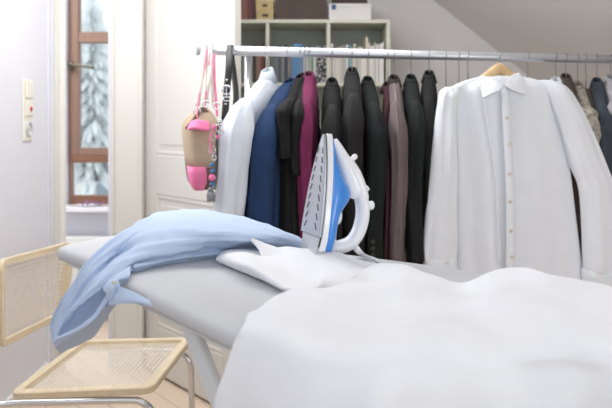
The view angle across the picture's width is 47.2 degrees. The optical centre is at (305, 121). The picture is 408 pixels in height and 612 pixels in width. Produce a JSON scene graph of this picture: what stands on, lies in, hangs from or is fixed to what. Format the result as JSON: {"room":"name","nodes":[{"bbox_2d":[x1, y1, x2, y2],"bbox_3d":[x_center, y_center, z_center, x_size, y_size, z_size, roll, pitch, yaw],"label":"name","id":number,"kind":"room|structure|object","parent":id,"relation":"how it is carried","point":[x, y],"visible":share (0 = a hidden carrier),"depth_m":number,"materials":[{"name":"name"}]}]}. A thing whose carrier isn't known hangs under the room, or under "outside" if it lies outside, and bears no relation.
{"room":"laundry","nodes":[
{"label":"laundry","id":0,"kind":"room"},
{"bbox_2d":[0,0,46,400],"bbox_3d":[-1.400,0.055,1.725,0.120,2.550,4.050,0,0,0],"label":"wall","id":1,"kind":"structure","parent":0,"point":[23,23],"depth_m":3.31,"materials":[{"name":"white"}]},
{"bbox_2d":[6,362,49,407],"bbox_3d":[-1.333,1.285,1.710,0.015,0.090,3.820,0,0,0],"label":"baseboard","id":2,"kind":"structure","parent":1,"relation":"attached to","point":[10,397],"depth_m":3.46,"materials":[{"name":"white paint"}]},
{"bbox_2d":[23,79,33,140],"bbox_3d":[-1.329,-0.057,3.326,0.022,0.289,0.120,0,0,0],"label":"light switch","id":3,"kind":"object","parent":1,"relation":"attached to","point":[28,85],"visible":1,"depth_m":3.33,"materials":[{"name":"beige plastic"}]},
{"bbox_2d":[26,121,32,136],"bbox_3d":[-1.329,0.034,3.362,0.012,0.076,0.076,0,0,0],"label":"socket","id":4,"kind":"object","parent":3,"relation":"attached to","point":[29,124],"depth_m":3.37,"materials":[{"name":"grey plastic"}]},
{"bbox_2d":[47,0,54,374],"bbox_3d":[-1.333,0.080,3.670,0.014,2.500,0.100,0,0,0],"label":"trim","id":5,"kind":"structure","parent":1,"relation":"attached to","point":[50,3],"depth_m":3.65,"materials":[{"name":"white"}]},
{"bbox_2d":[55,0,65,372],"bbox_3d":[-1.312,0.080,3.728,0.055,2.500,0.044,0,0,0],"label":"trim","id":6,"kind":"structure","parent":1,"relation":"attached to","point":[60,5],"depth_m":3.72,"materials":[{"name":"white paint"}]},
{"bbox_2d":[66,0,75,204],"bbox_3d":[-2.423,-0.310,4.900,1.554,1.819,0.200,0,0,0],"label":"wall","id":7,"kind":"structure","parent":0,"point":[67,1],"depth_m":4.83,"materials":[{"name":"white"}]},
{"bbox_2d":[66,212,107,235],"bbox_3d":[-2.035,0.965,4.900,2.330,0.731,0.200,0,0,0],"label":"wall","id":8,"kind":"structure","parent":7,"relation":"in","point":[77,223],"depth_m":4.80,"materials":[{"name":"white"}]},
{"bbox_2d":[66,0,107,211],"bbox_3d":[-1.096,-0.283,4.795,1.200,1.774,0.230,0,0,0],"label":"window","id":9,"kind":"structure","parent":8,"relation":"attached to","point":[77,154],"depth_m":4.84,"materials":[{"name":"brown wood"}]},
{"bbox_2d":[75,203,97,206],"bbox_3d":[-1.467,0.562,4.730,0.180,0.013,0.108,0,0,0],"label":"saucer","id":10,"kind":"object","parent":9,"relation":"on","point":[89,204],"visible":0.93,"depth_m":4.71,"materials":[{"name":"white ceramic"}]},
{"bbox_2d":[82,200,103,204],"bbox_3d":[-1.440,0.547,4.720,0.148,0.031,0.072,0,0,0],"label":"cable","id":11,"kind":"object","parent":10,"relation":"on","point":[86,201],"visible":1,"depth_m":4.72,"materials":[{"name":"purple plastic"}]},
{"bbox_2d":[22,316,211,407],"bbox_3d":[-0.150,1.380,2.150,6.100,0.100,5.500,0,0,0],"label":"floor","id":12,"kind":"structure","parent":0,"point":[168,394],"depth_m":3.44,"materials":[{"name":"brown wood"}]},
{"bbox_2d":[66,236,107,287],"bbox_3d":[-1.360,1.050,4.690,0.780,0.560,0.100,0,0,0],"label":"radiator","id":13,"kind":"object","parent":12,"relation":"on","point":[69,239],"visible":0.03,"depth_m":4.66,"materials":[{"name":"white metal"}]},
{"bbox_2d":[0,243,194,407],"bbox_3d":[-0.767,0.904,2.521,0.654,0.850,0.601,0,0,0],"label":"chair","id":14,"kind":"object","parent":12,"relation":"on","point":[25,394],"visible":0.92,"depth_m":2.53,"materials":[{"name":"wicker"}]},
{"bbox_2d":[58,236,483,407],"bbox_3d":[-0.082,0.822,1.421,1.407,1.006,0.675,0,0,35],"label":"ironing board","id":15,"kind":"object","parent":12,"relation":"on","point":[211,300],"visible":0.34,"depth_m":1.31,"materials":[{"name":"fabric"}]},
{"bbox_2d":[50,209,301,353],"bbox_3d":[-0.296,0.364,1.624,0.420,0.259,0.617,0,0,25],"label":"dress shirt","id":16,"kind":"object","parent":15,"relation":"on","point":[163,238],"visible":0.91,"depth_m":1.55,"materials":[{"name":"blue fabric"}]},
{"bbox_2d":[301,133,386,262],"bbox_3d":[0.095,0.173,1.567,0.172,0.294,0.226,0,0,-13],"label":"iron","id":17,"kind":"object","parent":15,"relation":"on","point":[336,178],"visible":0.98,"depth_m":1.61,"materials":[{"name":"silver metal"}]},
{"bbox_2d":[304,147,322,229],"bbox_3d":[0.021,0.150,1.607,0.030,0.184,0.072,0,0,-22],"label":"vent","id":18,"kind":"object","parent":17,"relation":"attached to","point":[313,209],"depth_m":1.60,"materials":[{"name":"grey"}]},
{"bbox_2d":[214,238,611,407],"bbox_3d":[0.203,0.466,1.220,0.818,0.417,0.821,0,0,0],"label":"cloth","id":19,"kind":"object","parent":15,"relation":"on","point":[343,331],"visible":1,"depth_m":0.97,"materials":[{"name":"white fabric"}]},
{"bbox_2d":[241,20,389,127],"bbox_3d":[-0.050,0.372,4.164,1.065,1.916,0.332,0,0,0],"label":"bookcase","id":20,"kind":"object","parent":12,"relation":"on","point":[309,33],"visible":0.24,"depth_m":4.32,"materials":[{"name":"paint"}]},
{"bbox_2d":[242,0,246,19],"bbox_3d":[-0.356,-0.701,4.130,0.030,0.230,0.180,0,0,0],"label":"book","id":21,"kind":"object","parent":20,"relation":"on","point":[244,2],"visible":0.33,"depth_m":4.04,"materials":[{"name":"red paper"}]},
{"bbox_2d":[247,0,251,19],"bbox_3d":[-0.327,-0.696,4.130,0.026,0.220,0.180,0,0,0],"label":"book","id":22,"kind":"object","parent":20,"relation":"on","point":[249,2],"visible":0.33,"depth_m":4.04,"materials":[{"name":"red paper"}]},
{"bbox_2d":[251,56,252,82],"bbox_3d":[-0.317,-0.321,4.130,0.016,0.190,0.200,0,0,0],"label":"book","id":23,"kind":"object","parent":20,"relation":"on","point":[251,56],"visible":0.18,"depth_m":4.04,"materials":[{"name":"grey paper"}]},
{"bbox_2d":[252,0,255,19],"bbox_3d":[-0.302,-0.691,4.130,0.022,0.210,0.180,0,0,0],"label":"book","id":24,"kind":"object","parent":20,"relation":"on","point":[253,1],"visible":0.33,"depth_m":4.04,"materials":[{"name":"red paper"}]},
{"bbox_2d":[253,45,255,82],"bbox_3d":[-0.298,-0.333,4.130,0.020,0.215,0.200,0,0,0],"label":"book","id":25,"kind":"object","parent":20,"relation":"on","point":[254,57],"visible":0.52,"depth_m":4.03,"materials":[{"name":"grey paper"}]},
{"bbox_2d":[256,56,260,81],"bbox_3d":[-0.274,-0.326,4.130,0.026,0.200,0.200,0,0,0],"label":"book","id":26,"kind":"object","parent":20,"relation":"on","point":[258,58],"visible":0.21,"depth_m":4.03,"materials":[{"name":"brown paper"}]},
{"bbox_2d":[261,44,265,70],"bbox_3d":[-0.250,-0.338,4.130,0.020,0.225,0.200,0,0,0],"label":"book","id":27,"kind":"object","parent":20,"relation":"on","point":[263,58],"visible":0.52,"depth_m":4.03,"materials":[{"name":"red paper"}]},
{"bbox_2d":[256,10,274,19],"bbox_3d":[-0.236,-0.614,4.114,0.104,0.057,0.177,0,0,0],"label":"cardboard box","id":28,"kind":"object","parent":20,"relation":"on","point":[260,14],"visible":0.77,"depth_m":4.03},
{"bbox_2d":[256,0,274,11],"bbox_3d":[-0.239,-0.673,4.114,0.104,0.060,0.177,0,0,0],"label":"cardboard box","id":29,"kind":"object","parent":28,"relation":"on","point":[260,4],"visible":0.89,"depth_m":4.03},
{"bbox_2d":[271,46,274,72],"bbox_3d":[-0.192,-0.331,4.130,0.022,0.210,0.200,0,0,0],"label":"book","id":30,"kind":"object","parent":20,"relation":"on","point":[272,57],"visible":0.39,"depth_m":4.03,"materials":[{"name":"grey paper"}]},
{"bbox_2d":[275,57,277,82],"bbox_3d":[-0.171,-0.326,4.130,0.018,0.200,0.200,0,0,0],"label":"book","id":31,"kind":"object","parent":20,"relation":"on","point":[276,58],"visible":0.3,"depth_m":4.03,"materials":[{"name":"grey paper"}]},
{"bbox_2d":[278,45,281,82],"bbox_3d":[-0.151,-0.333,4.130,0.020,0.215,0.200,0,0,0],"label":"book","id":32,"kind":"object","parent":20,"relation":"on","point":[279,58],"visible":0.64,"depth_m":4.03,"materials":[{"name":"grey paper"}]},
{"bbox_2d":[282,57,283,82],"bbox_3d":[-0.133,-0.326,4.130,0.014,0.200,0.200,0,0,0],"label":"book","id":33,"kind":"object","parent":20,"relation":"on","point":[282,57],"visible":0.32,"depth_m":4.03,"materials":[{"name":"grey paper"}]},
{"bbox_2d":[284,45,287,79],"bbox_3d":[-0.116,-0.336,4.130,0.018,0.220,0.200,0,0,0],"label":"book","id":34,"kind":"object","parent":20,"relation":"on","point":[285,58],"visible":0.5,"depth_m":4.03,"materials":[{"name":"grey paper"}]},
{"bbox_2d":[288,57,290,77],"bbox_3d":[-0.096,-0.328,4.130,0.020,0.205,0.200,0,0,0],"label":"book","id":35,"kind":"object","parent":20,"relation":"on","point":[288,57],"visible":0.16,"depth_m":4.03,"materials":[{"name":"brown paper"}]},
{"bbox_2d":[291,57,292,77],"bbox_3d":[-0.079,-0.326,4.130,0.012,0.200,0.200,0,0,0],"label":"book","id":36,"kind":"object","parent":20,"relation":"on","point":[291,57],"visible":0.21,"depth_m":4.03,"materials":[{"name":"blue paper"}]},
{"bbox_2d":[293,44,302,77],"bbox_3d":[-0.044,-0.338,4.130,0.056,0.225,0.200,0,0,0],"label":"book","id":37,"kind":"object","parent":20,"relation":"on","point":[296,60],"visible":0.54,"depth_m":4.03,"materials":[{"name":"blue paper"}]},
{"bbox_2d":[275,0,325,19],"bbox_3d":[-0.030,-0.681,4.160,0.298,0.190,0.286,0,0,0],"label":"storage box","id":38,"kind":"object","parent":20,"relation":"on","point":[284,9],"visible":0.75,"depth_m":4.02,"materials":[{"name":"cardboard"}]},
{"bbox_2d":[303,57,304,72],"bbox_3d":[-0.008,-0.326,4.130,0.014,0.200,0.200,0,0,0],"label":"book","id":39,"kind":"object","parent":20,"relation":"on","point":[303,57],"visible":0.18,"depth_m":4.03,"materials":[{"name":"grey paper"}]},
{"bbox_2d":[306,47,307,70],"bbox_3d":[0.006,-0.328,4.130,0.012,0.205,0.200,0,0,0],"label":"book","id":40,"kind":"object","parent":20,"relation":"on","point":[306,47],"visible":0.41,"depth_m":4.03,"materials":[{"name":"grey paper"}]},
{"bbox_2d":[313,57,315,76],"bbox_3d":[0.050,-0.326,4.130,0.014,0.200,0.200,0,0,0],"label":"book","id":41,"kind":"object","parent":20,"relation":"on","point":[314,58],"visible":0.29,"depth_m":4.03,"materials":[{"name":"white paper"}]},
{"bbox_2d":[316,45,325,82],"bbox_3d":[0.096,-0.333,4.130,0.072,0.215,0.200,0,0,0],"label":"book","id":42,"kind":"object","parent":20,"relation":"on","point":[320,62],"visible":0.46,"depth_m":4.03,"materials":[{"name":"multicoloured paper"}]},
{"bbox_2d":[330,43,332,76],"bbox_3d":[0.150,-0.339,4.120,0.015,0.226,0.200,0,0,0],"label":"magazine","id":43,"kind":"object","parent":20,"relation":"on","point":[331,44],"visible":0.59,"depth_m":4.02,"materials":[{"name":"white paper"}]},
{"bbox_2d":[333,58,334,76],"bbox_3d":[0.163,-0.324,4.120,0.010,0.197,0.200,0,0,0],"label":"magazine","id":44,"kind":"object","parent":20,"relation":"on","point":[333,58],"visible":0.25,"depth_m":4.02,"materials":[{"name":"white paper"}]},
{"bbox_2d":[335,58,337,80],"bbox_3d":[0.175,-0.326,4.120,0.013,0.201,0.200,0,0,0],"label":"magazine","id":45,"kind":"object","parent":20,"relation":"on","point":[336,59],"visible":0.41,"depth_m":4.02,"materials":[{"name":"white paper"}]},
{"bbox_2d":[338,47,339,82],"bbox_3d":[0.188,-0.329,4.120,0.010,0.206,0.200,0,0,0],"label":"magazine","id":46,"kind":"object","parent":20,"relation":"on","point":[338,47],"visible":0.52,"depth_m":4.02,"materials":[{"name":"white paper"}]},
{"bbox_2d":[340,47,341,82],"bbox_3d":[0.199,-0.328,4.120,0.011,0.204,0.200,0,0,0],"label":"magazine","id":47,"kind":"object","parent":20,"relation":"on","point":[340,47],"visible":0.57,"depth_m":4.02,"materials":[{"name":"white paper"}]},
{"bbox_2d":[341,46,343,82],"bbox_3d":[0.212,-0.332,4.120,0.014,0.212,0.200,0,0,0],"label":"magazine","id":48,"kind":"object","parent":20,"relation":"on","point":[341,46],"visible":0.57,"depth_m":4.02,"materials":[{"name":"grey paper"}]},
{"bbox_2d":[344,48,345,76],"bbox_3d":[0.225,-0.326,4.120,0.011,0.201,0.200,0,0,0],"label":"magazine","id":49,"kind":"object","parent":20,"relation":"on","point":[344,48],"visible":0.39,"depth_m":4.02,"materials":[{"name":"grey paper"}]},
{"bbox_2d":[345,45,347,70],"bbox_3d":[0.236,-0.335,4.120,0.010,0.219,0.200,0,0,0],"label":"magazine","id":50,"kind":"object","parent":20,"relation":"on","point":[346,46],"visible":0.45,"depth_m":4.02,"materials":[{"name":"white paper"}]},
{"bbox_2d":[327,3,371,19],"bbox_3d":[0.253,-0.633,4.119,0.247,0.095,0.208,0,0,0],"label":"shoe box","id":51,"kind":"object","parent":20,"relation":"on","point":[336,11],"visible":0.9,"depth_m":4.02,"materials":[{"name":"white"}]},
{"bbox_2d":[331,0,366,2],"bbox_3d":[0.254,-0.709,4.120,0.204,0.054,0.166,0,0,0],"label":"flat box","id":52,"kind":"object","parent":51,"relation":"on","point":[332,1],"visible":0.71,"depth_m":4.04,"materials":[{"name":"cardboard"}]},
{"bbox_2d":[348,45,350,66],"bbox_3d":[0.250,-0.333,4.120,0.016,0.215,0.200,0,0,0],"label":"book","id":53,"kind":"object","parent":20,"relation":"on","point":[349,46],"visible":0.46,"depth_m":4.02,"materials":[{"name":"teal paper"}]},
{"bbox_2d":[351,44,355,66],"bbox_3d":[0.280,-0.338,4.120,0.013,0.224,0.200,0,0,0],"label":"magazine","id":54,"kind":"object","parent":20,"relation":"on","point":[353,45],"visible":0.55,"depth_m":4.02,"materials":[{"name":"white paper"}]},
{"bbox_2d":[358,46,360,82],"bbox_3d":[0.310,-0.330,4.120,0.016,0.208,0.200,0,0,0],"label":"magazine","id":55,"kind":"object","parent":20,"relation":"on","point":[359,47],"visible":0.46,"depth_m":4.02,"materials":[{"name":"white paper"}]},
{"bbox_2d":[361,47,362,81],"bbox_3d":[0.323,-0.327,4.120,0.010,0.203,0.200,0,0,0],"label":"magazine","id":56,"kind":"object","parent":20,"relation":"on","point":[361,47],"visible":0.38,"depth_m":4.02,"materials":[{"name":"white paper"}]},
{"bbox_2d":[363,58,364,76],"bbox_3d":[0.335,-0.322,4.120,0.013,0.192,0.200,0,0,0],"label":"magazine","id":57,"kind":"object","parent":20,"relation":"on","point":[363,58],"visible":0.18,"depth_m":4.02,"materials":[{"name":"white paper"}]},
{"bbox_2d":[363,37,367,75],"bbox_3d":[0.349,-0.357,4.120,0.014,0.262,0.200,0,0,0],"label":"book","id":58,"kind":"object","parent":20,"relation":"on","point":[365,41],"visible":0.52,"depth_m":4.03,"materials":[{"name":"beige paper"}]},
{"bbox_2d":[368,42,369,75],"bbox_3d":[0.362,-0.342,4.120,0.012,0.233,0.200,0,0,0],"label":"magazine","id":59,"kind":"object","parent":20,"relation":"on","point":[368,42],"visible":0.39,"depth_m":4.02,"materials":[{"name":"white paper"}]},
{"bbox_2d":[370,46,371,76],"bbox_3d":[0.375,-0.331,4.120,0.012,0.211,0.200,0,0,0],"label":"magazine","id":60,"kind":"object","parent":20,"relation":"on","point":[370,46],"visible":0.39,"depth_m":4.02,"materials":[{"name":"white paper"}]},
{"bbox_2d":[372,45,373,79],"bbox_3d":[0.387,-0.333,4.120,0.011,0.215,0.200,0,0,0],"label":"magazine","id":61,"kind":"object","parent":20,"relation":"on","point":[372,45],"visible":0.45,"depth_m":4.02,"materials":[{"name":"white paper"}]},
{"bbox_2d":[371,42,375,82],"bbox_3d":[0.398,-0.343,4.120,0.009,0.235,0.200,0,0,0],"label":"magazine","id":62,"kind":"object","parent":20,"relation":"on","point":[374,43],"visible":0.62,"depth_m":4.02,"materials":[{"name":"grey paper"}]},
{"bbox_2d":[376,44,377,82],"bbox_3d":[0.407,-0.337,4.120,0.010,0.222,0.200,0,0,0],"label":"magazine","id":63,"kind":"object","parent":20,"relation":"on","point":[376,44],"visible":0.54,"depth_m":4.02,"materials":[{"name":"white paper"}]},
{"bbox_2d":[378,46,379,82],"bbox_3d":[0.418,-0.332,4.120,0.010,0.212,0.200,0,0,0],"label":"magazine","id":64,"kind":"object","parent":20,"relation":"on","point":[378,46],"visible":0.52,"depth_m":4.02,"materials":[{"name":"grey paper"}]},
{"bbox_2d":[378,43,381,82],"bbox_3d":[0.430,-0.338,4.120,0.013,0.225,0.200,0,0,0],"label":"magazine","id":65,"kind":"object","parent":20,"relation":"on","point":[380,44],"visible":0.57,"depth_m":4.02,"materials":[{"name":"white paper"}]},
{"bbox_2d":[382,42,383,82],"bbox_3d":[0.441,-0.341,4.120,0.009,0.231,0.200,0,0,0],"label":"magazine","id":66,"kind":"object","parent":20,"relation":"on","point":[382,42],"visible":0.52,"depth_m":4.02,"materials":[{"name":"white paper"}]},
{"bbox_2d":[196,45,611,94],"bbox_3d":[0.682,0.526,2.683,2.188,1.587,0.534,0,0,-13],"label":"clothes rack","id":67,"kind":"object","parent":12,"relation":"on","point":[247,51],"visible":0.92,"depth_m":2.58,"materials":[{"name":"silver metal"}]},
{"bbox_2d":[181,44,219,190],"bbox_3d":[-0.352,-0.025,2.335,0.118,0.492,0.249,0,0,-13],"label":"tote bag","id":68,"kind":"object","parent":67,"relation":"hanging from","point":[196,128],"visible":0.94,"depth_m":2.26,"materials":[{"name":"beige fabric"}]},
{"bbox_2d":[206,119,223,201],"bbox_3d":[-0.285,0.121,2.200,0.057,0.261,0.030,0,0,0],"label":"charm","id":69,"kind":"object","parent":68,"relation":"hanging from","point":[210,195],"visible":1,"depth_m":2.19,"materials":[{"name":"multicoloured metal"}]},
{"bbox_2d":[213,45,238,189],"bbox_3d":[-0.279,-0.017,2.442,0.084,0.507,0.240,0,0,-16],"label":"shoulder bag","id":70,"kind":"object","parent":67,"relation":"hanging from","point":[230,68],"visible":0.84,"depth_m":2.38,"materials":[{"name":"black leather"}]},
{"bbox_2d":[287,46,290,81],"bbox_3d":[-0.061,-0.130,2.502,0.028,0.281,0.309,0,0,18],"label":"clothes hanger","id":71,"kind":"object","parent":67,"relation":"hanging from","point":[288,46],"visible":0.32,"depth_m":2.50,"materials":[{"name":"silver metal"}]},
{"bbox_2d":[367,49,368,80],"bbox_3d":[0.228,-0.133,2.568,0.028,0.274,0.309,0,0,0],"label":"clothes hanger","id":72,"kind":"object","parent":67,"relation":"hanging from","point":[368,49],"visible":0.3,"depth_m":2.57,"materials":[{"name":"silver metal"}]},
{"bbox_2d":[361,76,387,258],"bbox_3d":[0.225,0.183,2.568,0.103,0.710,0.525,0,0,0],"label":"jacket","id":73,"kind":"object","parent":72,"relation":"hanging from","point":[375,136],"visible":0.64,"depth_m":2.33,"materials":[{"name":"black fabric"}]},
{"bbox_2d":[445,51,446,86],"bbox_3d":[0.527,-0.123,2.637,0.028,0.295,0.250,0,0,10],"label":"clothes hanger","id":74,"kind":"object","parent":67,"relation":"hanging from","point":[446,51],"visible":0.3,"depth_m":2.64,"materials":[{"name":"silver metal"}]},
{"bbox_2d":[458,51,459,82],"bbox_3d":[0.579,-0.123,2.649,0.028,0.295,0.250,0,0,10],"label":"clothes hanger","id":75,"kind":"object","parent":67,"relation":"hanging from","point":[459,51],"visible":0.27,"depth_m":2.65,"materials":[{"name":"silver metal"}]},
{"bbox_2d":[480,51,514,76],"bbox_3d":[0.667,-0.165,2.555,0.321,0.211,0.306,0,0,0],"label":"clothes hanger","id":76,"kind":"object","parent":67,"relation":"hanging from","point":[502,70],"visible":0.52,"depth_m":2.41,"materials":[{"name":"beige wood"}]},
{"bbox_2d":[423,73,611,286],"bbox_3d":[0.730,0.275,2.408,0.671,0.889,0.125,0,0,-2],"label":"dress shirt","id":77,"kind":"object","parent":76,"relation":"hanging from","point":[505,149],"visible":0.84,"depth_m":2.38,"materials":[{"name":"white fabric"}]},
{"bbox_2d":[585,54,586,88],"bbox_3d":[1.109,-0.128,2.772,0.028,0.285,0.250,0,0,18],"label":"clothes hanger","id":78,"kind":"object","parent":67,"relation":"hanging from","point":[585,54],"visible":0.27,"depth_m":2.77,"materials":[{"name":"silver metal"}]},
{"bbox_2d":[585,89,594,108],"bbox_3d":[1.108,0.210,2.772,0.081,0.681,0.426,0,0,15],"label":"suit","id":79,"kind":"object","parent":78,"relation":"hanging from","point":[588,91],"visible":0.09,"depth_m":2.69,"materials":[{"name":"fabric"}]},
{"bbox_3d":[0.011,-0.141,2.518,0.028,0.258,0.289,0,0,0],"label":"clothes hanger","id":80,"kind":"object","parent":67,"relation":"hanging from","visible":0},
{"bbox_2d":[297,71,319,237],"bbox_3d":[0.013,0.168,2.519,0.106,0.709,0.484,0,0,0],"label":"jersey","id":81,"kind":"object","parent":80,"relation":"hanging from","point":[309,140],"visible":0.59,"depth_m":2.30,"materials":[{"name":"fabric"}]},
{"bbox_3d":[0.303,-0.127,2.586,0.055,0.286,0.306,0,0,0],"label":"clothes hanger","id":82,"kind":"object","parent":67,"relation":"hanging from","visible":0},
{"bbox_2d":[380,81,389,259],"bbox_3d":[0.302,0.198,2.586,0.062,0.704,0.470,0,0,10],"label":"cardigan","id":83,"kind":"object","parent":82,"relation":"hanging from","point":[384,90],"visible":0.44,"depth_m":2.37,"materials":[{"name":"fabric"}]},
{"bbox_3d":[0.979,-0.140,2.742,0.068,0.261,0.264,0,0,0],"label":"clothes hanger","id":84,"kind":"object","parent":67,"relation":"hanging from","visible":0},
{"bbox_2d":[550,76,561,82],"bbox_3d":[0.976,0.172,2.743,0.077,0.706,0.429,0,0,13],"label":"blouse","id":85,"kind":"object","parent":84,"relation":"hanging from","point":[558,79],"visible":0.06,"depth_m":2.76,"materials":[{"name":"white fabric"}]},
{"bbox_3d":[-0.004,-0.137,2.515,0.051,0.266,0.307,0,0,0],"label":"clothes hanger","id":86,"kind":"object","parent":67,"relation":"hanging from","visible":0},
{"bbox_2d":[291,74,308,236],"bbox_3d":[-0.002,0.178,2.515,0.089,0.704,0.483,0,0,9],"label":"tunic","id":87,"kind":"object","parent":86,"relation":"hanging from","point":[298,109],"visible":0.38,"depth_m":2.30,"materials":[{"name":"black fabric"}]},
{"bbox_3d":[1.074,-0.130,2.764,0.067,0.281,0.304,0,0,0],"label":"clothes hanger","id":88,"kind":"object","parent":67,"relation":"hanging from","visible":0},
{"bbox_2d":[573,81,601,142],"bbox_3d":[1.077,0.150,2.764,0.112,0.630,0.518,0,0,7],"label":"jumper","id":89,"kind":"object","parent":88,"relation":"hanging from","point":[592,115],"visible":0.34,"depth_m":2.56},
{"bbox_3d":[1.219,-0.143,2.797,0.074,0.254,0.303,0,0,0],"label":"clothes hanger","id":90,"kind":"object","parent":67,"relation":"hanging from","visible":0},
{"bbox_2d":[603,74,611,114],"bbox_3d":[1.221,0.160,2.797,0.124,0.710,0.545,0,0,12],"label":"jumper","id":91,"kind":"object","parent":90,"relation":"hanging from","point":[607,82],"visible":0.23,"depth_m":2.73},
{"bbox_2d":[108,0,145,367],"bbox_3d":[-0.968,0.055,3.830,0.195,2.550,0.120,0,0,0],"label":"doorway","id":92,"kind":"structure","parent":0,"point":[109,1],"depth_m":3.77,"materials":[{"name":"white"}]},
{"bbox_2d":[112,0,143,371],"bbox_3d":[-0.952,0.080,3.738,0.168,2.500,0.044,0,0,0],"label":"door frame","id":93,"kind":"structure","parent":92,"relation":"attached to","point":[127,15],"depth_m":3.73,"materials":[{"name":"white paint"}]},
{"bbox_2d":[145,0,240,400],"bbox_3d":[-0.584,0.174,3.474,0.044,2.288,0.844,0,0,-41],"label":"door","id":94,"kind":"structure","parent":92,"relation":"attached to","point":[173,28],"depth_m":3.53,"materials":[{"name":"white paint"}]},
{"bbox_2d":[245,78,320,228],"bbox_3d":[-0.077,0.192,2.508,0.127,0.706,0.531,0,0,21],"label":"blouse","id":95,"kind":"object","parent":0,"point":[263,188],"visible":0.38,"depth_m":2.27,"materials":[{"name":"blue fabric"}]},
{"bbox_2d":[274,0,529,95],"bbox_3d":[0.695,0.055,4.400,3.130,2.550,0.100,0,0,0],"label":"wall","id":96,"kind":"structure","parent":0,"point":[422,25],"depth_m":4.35,"materials":[{"name":"white"}]},
{"bbox_2d":[434,0,611,88],"bbox_3d":[1.269,-0.441,2.025,2.108,1.714,4.650,0,0,0],"label":"ceiling","id":97,"kind":"structure","parent":0,"point":[583,27],"depth_m":3.53,"materials":[{"name":"white"}]},
{"label":"outside","id":98,"kind":"structure","parent":0,"visible":0},
{"bbox_3d":[-3.000,5.430,22.600,26.000,0.200,34.800,0,0,0],"label":"snowy ground","id":99,"kind":"structure","parent":98,"visible":0},
{"bbox_2d":[76,0,107,194],"bbox_3d":[-3.374,1.641,10.995,2.028,7.377,2.011,0,0,28],"label":"conifer tree","id":100,"kind":"object","parent":99,"relation":"on","point":[94,82],"visible":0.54,"depth_m":10.70,"materials":[{"name":"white plant"}]},
{"bbox_2d":[76,182,107,194],"bbox_3d":[-5.450,2.830,17.500,7.700,5.000,5.400,0,0,0],"label":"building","id":101,"kind":"structure","parent":99,"relation":"on","point":[100,189],"depth_m":14.92,"materials":[{"name":"white"}]},
{"bbox_3d":[0.391,-0.138,2.606,0.034,0.264,0.308,0,0,0],"label":"clothes hanger","id":102,"kind":"object","parent":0,"visible":0},
{"bbox_2d":[402,74,425,263],"bbox_3d":[0.391,0.173,2.606,0.096,0.710,0.505,0,0,5],"label":"coat","id":103,"kind":"object","parent":102,"relation":"hanging from","point":[413,108],"visible":0.72,"depth_m":2.37,"materials":[{"name":"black fabric"}]},
{"bbox_3d":[0.461,-0.143,2.622,0.062,0.254,0.305,0,0,0],"label":"clothes hanger","id":104,"kind":"object","parent":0,"visible":0},
{"bbox_2d":[421,70,437,263],"bbox_3d":[0.462,0.157,2.621,0.091,0.710,0.508,0,0,13],"label":"coat","id":105,"kind":"object","parent":104,"relation":"hanging from","point":[429,98],"visible":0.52,"depth_m":2.42,"materials":[{"name":"black fabric"}]},
{"bbox_3d":[1.157,-0.137,2.783,0.097,0.266,0.297,0,0,0],"label":"clothes hanger","id":106,"kind":"object","parent":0,"visible":0},
{"bbox_2d":[589,77,611,175],"bbox_3d":[1.158,0.175,2.783,0.104,0.710,0.526,0,0,16],"label":"coat","id":107,"kind":"object","parent":106,"relation":"hanging from","point":[599,95],"visible":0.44,"depth_m":2.58,"materials":[{"name":"fabric"}]},
{"bbox_3d":[-0.138,-0.140,2.484,0.128,0.261,0.307,0,0,0],"label":"clothes hanger","id":108,"kind":"object","parent":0,"visible":0},
{"bbox_2d":[213,67,279,216],"bbox_3d":[-0.167,0.184,2.495,0.164,0.763,0.556,0,0,22],"label":"dress shirt","id":109,"kind":"object","parent":108,"relation":"hanging from","point":[234,146],"visible":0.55,"depth_m":2.26,"materials":[{"name":"white fabric"}]},
{"bbox_3d":[0.094,-0.130,2.537,0.028,0.281,0.309,0,0,0],"label":"clothes hanger","id":110,"kind":"object","parent":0,"visible":0},
{"bbox_2d":[320,77,343,253],"bbox_3d":[0.094,0.190,2.537,0.116,0.710,0.514,0,0,0],"label":"jacket","id":111,"kind":"object","parent":110,"relation":"hanging from","point":[331,118],"visible":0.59,"depth_m":2.35,"materials":[{"name":"black fabric"}]},
{"bbox_3d":[0.168,-0.143,2.554,0.028,0.254,0.309,0,0,0],"label":"clothes hanger","id":112,"kind":"object","parent":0,"visible":0},
{"bbox_2d":[342,67,364,256],"bbox_3d":[0.166,0.150,2.554,0.101,0.710,0.518,0,0,3],"label":"jacket","id":113,"kind":"object","parent":112,"relation":"hanging from","point":[352,110],"visible":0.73,"depth_m":2.32,"materials":[{"name":"grey fabric"}]},
{"bbox_3d":[1.022,-0.143,2.752,0.072,0.254,0.263,0,0,0],"label":"clothes hanger","id":114,"kind":"object","parent":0,"visible":0},
{"bbox_2d":[560,73,581,257],"bbox_3d":[1.024,0.160,2.751,0.098,0.710,0.464,0,0,15],"label":"jacket","id":115,"kind":"object","parent":114,"relation":"hanging from","point":[568,81],"visible":0.18,"depth_m":2.55,"materials":[{"name":"fabric"}]},
{"bbox_3d":[-0.018,-0.140,2.511,0.084,0.261,0.301,0,0,0],"label":"clothes hanger","id":116,"kind":"object","parent":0,"visible":0},
{"bbox_2d":[276,73,319,233],"bbox_3d":[-0.017,0.173,2.511,0.087,0.704,0.492,0,0,14],"label":"dress","id":117,"kind":"object","parent":116,"relation":"hanging from","point":[284,110],"visible":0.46,"depth_m":2.32,"materials":[{"name":"black fabric"}]},
{"bbox_3d":[0.326,-0.137,2.591,0.032,0.266,0.308,0,0,0],"label":"clothes hanger","id":118,"kind":"object","parent":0,"visible":0},
{"bbox_2d":[386,74,407,261],"bbox_3d":[0.327,0.175,2.591,0.098,0.710,0.528,0,0,3],"label":"jacket","id":119,"kind":"object","parent":118,"relation":"hanging from","point":[397,126],"visible":0.7,"depth_m":2.36,"materials":[{"name":"brown fabric"}]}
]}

